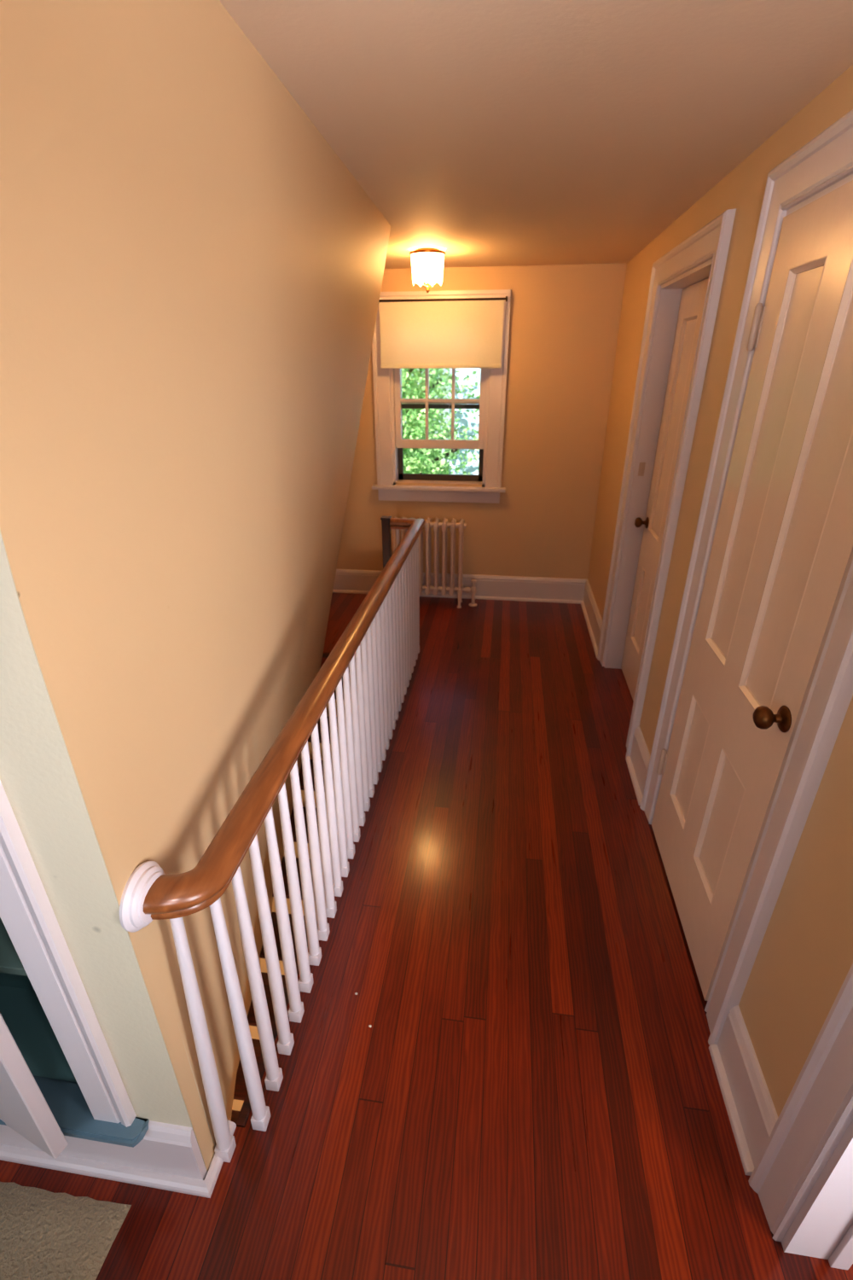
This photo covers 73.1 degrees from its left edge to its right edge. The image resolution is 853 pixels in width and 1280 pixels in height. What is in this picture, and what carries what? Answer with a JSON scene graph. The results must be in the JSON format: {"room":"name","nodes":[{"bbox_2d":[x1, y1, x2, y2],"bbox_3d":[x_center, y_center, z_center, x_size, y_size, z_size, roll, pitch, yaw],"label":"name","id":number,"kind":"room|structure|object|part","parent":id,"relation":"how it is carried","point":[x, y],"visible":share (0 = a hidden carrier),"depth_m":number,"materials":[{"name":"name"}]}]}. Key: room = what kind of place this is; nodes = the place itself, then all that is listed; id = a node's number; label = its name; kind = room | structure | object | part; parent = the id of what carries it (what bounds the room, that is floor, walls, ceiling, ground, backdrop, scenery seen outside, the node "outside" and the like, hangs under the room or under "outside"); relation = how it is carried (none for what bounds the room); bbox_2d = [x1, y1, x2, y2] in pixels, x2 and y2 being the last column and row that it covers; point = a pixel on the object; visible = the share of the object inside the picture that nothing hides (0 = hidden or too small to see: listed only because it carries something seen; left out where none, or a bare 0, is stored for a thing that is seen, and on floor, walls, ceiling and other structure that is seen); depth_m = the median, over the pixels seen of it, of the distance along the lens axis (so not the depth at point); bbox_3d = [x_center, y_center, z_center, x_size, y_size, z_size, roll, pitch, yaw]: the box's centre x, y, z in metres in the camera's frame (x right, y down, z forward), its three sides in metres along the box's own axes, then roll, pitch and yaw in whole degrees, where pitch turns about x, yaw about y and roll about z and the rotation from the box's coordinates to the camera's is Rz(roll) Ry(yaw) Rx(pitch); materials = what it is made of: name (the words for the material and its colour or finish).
{"room":"upstairs hallway","nodes":[
{"label":"upstairs hallway","id":0,"kind":"room"},
{"bbox_2d":[0,529,215,1170],"bbox_3d":[-1.459,0.151,1.016,2.079,2.280,0.100,3,26,7],"label":"wall","id":1,"kind":"structure","parent":0,"point":[38,779],"depth_m":0.93,"materials":[{"name":"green paint"}]},
{"bbox_2d":[0,779,148,1158],"bbox_3d":[-1.183,0.154,0.999,1.170,1.901,0.359,3,26,7],"label":"bookcase","id":2,"kind":"object","parent":1,"relation":"attached to","point":[60,1077],"visible":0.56,"depth_m":1.15,"materials":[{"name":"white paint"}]},
{"bbox_2d":[0,917,27,976],"bbox_3d":[-1.175,0.623,1.303,0.914,0.022,0.181,3,26,7],"label":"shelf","id":3,"kind":"object","parent":2,"relation":"attached to","point":[10,962],"depth_m":1.20,"materials":[{"name":"green paint"}]},
{"bbox_3d":[-1.174,0.216,0.994,0.860,1.780,0.030,10,27,21],"label":"door","id":4,"kind":"part","parent":2,"relation":"part of","materials":[{"name":"white paint"}]},
{"bbox_3d":[-1.189,1.031,1.341,1.170,0.024,0.093,3,26,7],"label":"sill","id":5,"kind":"part","parent":2,"relation":"part of","materials":[{"name":"grey paint"}]},
{"bbox_2d":[0,1120,236,1198],"bbox_3d":[-1.486,1.093,1.449,2.023,0.207,0.139,3,26,7],"label":"baseboard","id":6,"kind":"structure","parent":1,"relation":"attached to","point":[168,1157],"depth_m":1.33,"materials":[{"name":"white paint"}]},
{"bbox_2d":[0,0,390,1171],"bbox_3d":[-1.286,0.734,2.693,2.080,4.780,2.646,3,26,7],"label":"wall","id":7,"kind":"structure","parent":0,"point":[191,273],"depth_m":1.03,"materials":[{"name":"beige paint"}]},
{"bbox_2d":[236,930,308,1127],"bbox_3d":[-0.295,0.671,2.587,0.028,0.020,2.568,3,26,7],"label":"trim","id":8,"kind":"structure","parent":7,"relation":"attached to","point":[242,1119],"depth_m":1.54,"materials":[{"name":"brown wood"}]},
{"bbox_2d":[0,592,852,1279],"bbox_3d":[-0.007,0.998,2.039,4.800,0.140,6.190,3,26,7],"label":"floor","id":9,"kind":"structure","parent":0,"point":[532,1090],"depth_m":1.60,"materials":[{"name":"red wood"}]},
{"bbox_2d":[0,1181,131,1279],"bbox_3d":[-1.546,1.498,0.821,1.606,0.018,1.281,3,26,7],"label":"rug","id":10,"kind":"object","parent":9,"relation":"on","point":[45,1235],"visible":1,"depth_m":1.25,"materials":[{"name":"beige carpet"}]},
{"bbox_2d":[119,515,425,1162],"bbox_3d":[-0.325,0.232,2.411,0.266,0.925,2.846,3,26,7],"label":"stair railing","id":11,"kind":"object","parent":9,"relation":"on","point":[382,636],"visible":1,"depth_m":1.58,"materials":[{"name":"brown wood"}]},
{"bbox_3d":[-0.296,-0.126,2.248,0.207,0.085,2.825,3,26,7],"label":"handrail","id":12,"kind":"part","parent":11,"relation":"part of","materials":[{"name":"brown wood"}]},
{"bbox_3d":[-0.244,-0.348,3.673,0.060,0.880,0.064,3,26,7],"label":"newel post","id":13,"kind":"part","parent":11,"relation":"part of","materials":[{"name":"brown wood"}]},
{"bbox_2d":[230,652,355,1123],"bbox_3d":[-0.625,1.770,2.891,0.613,2.263,3.094,3,26,7],"label":"staircase","id":14,"kind":"structure","parent":9,"relation":"attached to","point":[241,1090],"depth_m":3.04,"materials":[{"name":"brown wood"}]},
{"bbox_2d":[391,516,477,608],"bbox_3d":[0.067,-0.601,4.423,0.671,0.686,0.156,3,26,7],"label":"radiator","id":15,"kind":"object","parent":9,"relation":"on","point":[436,525],"visible":0.69,"depth_m":4.37,"materials":[{"name":"metal"}]},
{"bbox_2d":[336,262,627,579],"bbox_3d":[0.398,-1.351,4.305,4.800,2.420,0.180,3,26,7],"label":"wall","id":16,"kind":"structure","parent":0,"point":[565,319],"depth_m":4.11,"materials":[{"name":"beige paint"}]},
{"bbox_2d":[372,289,511,503],"bbox_3d":[0.100,-1.712,4.157,1.005,1.380,0.275,3,26,7],"label":"window","id":17,"kind":"structure","parent":16,"relation":"in","point":[389,403],"depth_m":4.18,"materials":[{"name":"white paint"}]},
{"bbox_3d":[0.101,-1.964,4.055,0.653,0.554,0.034,3,26,7],"label":"sash","id":18,"kind":"part","parent":17,"relation":"part of","materials":[{"name":"white paint"}]},
{"bbox_3d":[0.097,-1.705,4.138,0.653,0.625,0.034,3,26,7],"label":"sash","id":19,"kind":"part","parent":17,"relation":"part of","materials":[{"name":"white paint"}]},
{"bbox_3d":[0.107,-1.478,4.327,0.653,0.549,0.020,3,26,7],"label":"screen frame","id":20,"kind":"part","parent":17,"relation":"part of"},
{"bbox_2d":[378,296,507,368],"bbox_3d":[0.097,-2.050,3.851,0.863,0.419,0.058,3,26,7],"label":"window shade","id":21,"kind":"object","parent":17,"relation":"attached to","point":[427,333],"visible":0.93,"depth_m":3.84,"materials":[{"name":"fabric"}]},
{"bbox_3d":[0.095,-2.222,3.757,0.851,0.013,0.013,3,26,7],"label":"rod","id":22,"kind":"part","parent":21,"relation":"part of","materials":[{"name":"brown metal"}]},
{"bbox_2d":[332,569,587,604],"bbox_3d":[-0.367,-0.469,4.720,3.280,0.195,0.036,3,26,7],"label":"baseboard","id":23,"kind":"structure","parent":16,"relation":"attached to","point":[488,587],"depth_m":4.60,"materials":[{"name":"white paint"}]},
{"bbox_3d":[-0.367,-0.387,4.750,3.280,0.020,0.018,3,26,7],"label":"shoe moulding","id":24,"kind":"part","parent":23,"relation":"part of","materials":[{"name":"white paint"}]},
{"bbox_2d":[219,0,852,268],"bbox_3d":[-0.015,-1.176,0.999,5.000,0.120,6.390,3,26,7],"label":"ceiling","id":25,"kind":"structure","parent":0,"point":[483,132],"depth_m":1.38,"materials":[{"name":"paint"}]},
{"bbox_2d":[409,247,445,292],"bbox_3d":[0.006,-2.050,3.201,0.198,0.205,0.198,3,26,7],"label":"ceiling lamp","id":26,"kind":"object","parent":25,"relation":"attached to","point":[427,252],"visible":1,"depth_m":3.17,"materials":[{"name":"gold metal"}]},
{"bbox_2d":[587,64,852,1117],"bbox_3d":[0.933,-0.020,1.356,0.160,2.280,6.090,3,26,7],"label":"wall","id":27,"kind":"structure","parent":0,"point":[805,957],"depth_m":1.43,"materials":[{"name":"beige paint"}]},
{"bbox_2d":[597,208,736,757],"bbox_3d":[1.121,-0.622,2.758,0.193,2.155,1.060,3,26,7],"label":"door","id":28,"kind":"structure","parent":27,"relation":"in","point":[686,282],"depth_m":2.81,"materials":[{"name":"white paint"}]},
{"bbox_3d":[1.153,-0.637,3.120,0.044,0.054,0.054,3,26,7],"label":"knob","id":29,"kind":"part","parent":28,"relation":"part of","materials":[{"name":"gold metal"}]},
{"bbox_3d":[1.148,-0.911,3.066,0.030,0.070,0.004,3,26,7],"label":"strike plate","id":30,"kind":"part","parent":28,"relation":"part of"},
{"bbox_2d":[581,580,778,1175],"bbox_3d":[1.002,0.391,2.912,0.036,0.195,3.607,3,26,7],"label":"baseboard","id":31,"kind":"structure","parent":27,"relation":"attached to","point":[751,1109],"depth_m":1.45,"materials":[{"name":"white paint"}]},
{"bbox_2d":[640,109,852,1045],"bbox_3d":[0.920,-0.056,1.554,0.238,2.175,0.980,3,26,7],"label":"door","id":32,"kind":"structure","parent":27,"relation":"in","point":[758,694],"depth_m":1.46,"materials":[{"name":"white paint"}]},
{"bbox_3d":[0.782,0.180,1.329,0.044,0.054,0.054,3,26,7],"label":"knob","id":33,"kind":"part","parent":32,"relation":"part of","materials":[{"name":"gold metal"}]},
{"bbox_2d":[748,963,852,1269],"bbox_3d":[0.769,0.505,0.382,0.193,2.175,1.075,3,26,7],"label":"door","id":34,"kind":"structure","parent":27,"relation":"in","point":[802,1178],"depth_m":1.14,"materials":[{"name":"white paint"}]},
{"label":"outside","id":35,"kind":"structure","parent":0,"visible":0},
{"bbox_3d":[2.362,-3.281,17.873,28.000,0.100,24.610,3,26,7],"label":"lawn","id":36,"kind":"structure","parent":35,"visible":0},
{"bbox_2d":[402,368,478,474],"bbox_3d":[-1.333,-4.285,12.730,4.107,6.174,3.281,18,31,34],"label":"leafy tree","id":37,"kind":"object","parent":36,"relation":"on","point":[433,369],"visible":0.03,"depth_m":12.47,"materials":[{"name":"green plant"}]},
{"bbox_2d":[401,368,480,474],"bbox_3d":[-0.490,-2.461,9.378,3.167,5.770,2.173,-1,26,-1],"label":"leafy tree","id":38,"kind":"object","parent":36,"relation":"on","point":[433,465],"visible":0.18,"depth_m":8.53,"materials":[{"name":"green plant"}]},
{"bbox_2d":[448,368,480,474],"bbox_3d":[4.808,-6.677,15.106,8.450,8.400,6.600,3,26,7],"label":"house","id":39,"kind":"structure","parent":36,"relation":"on","point":[473,468],"depth_m":13.11,"materials":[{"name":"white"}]}
]}

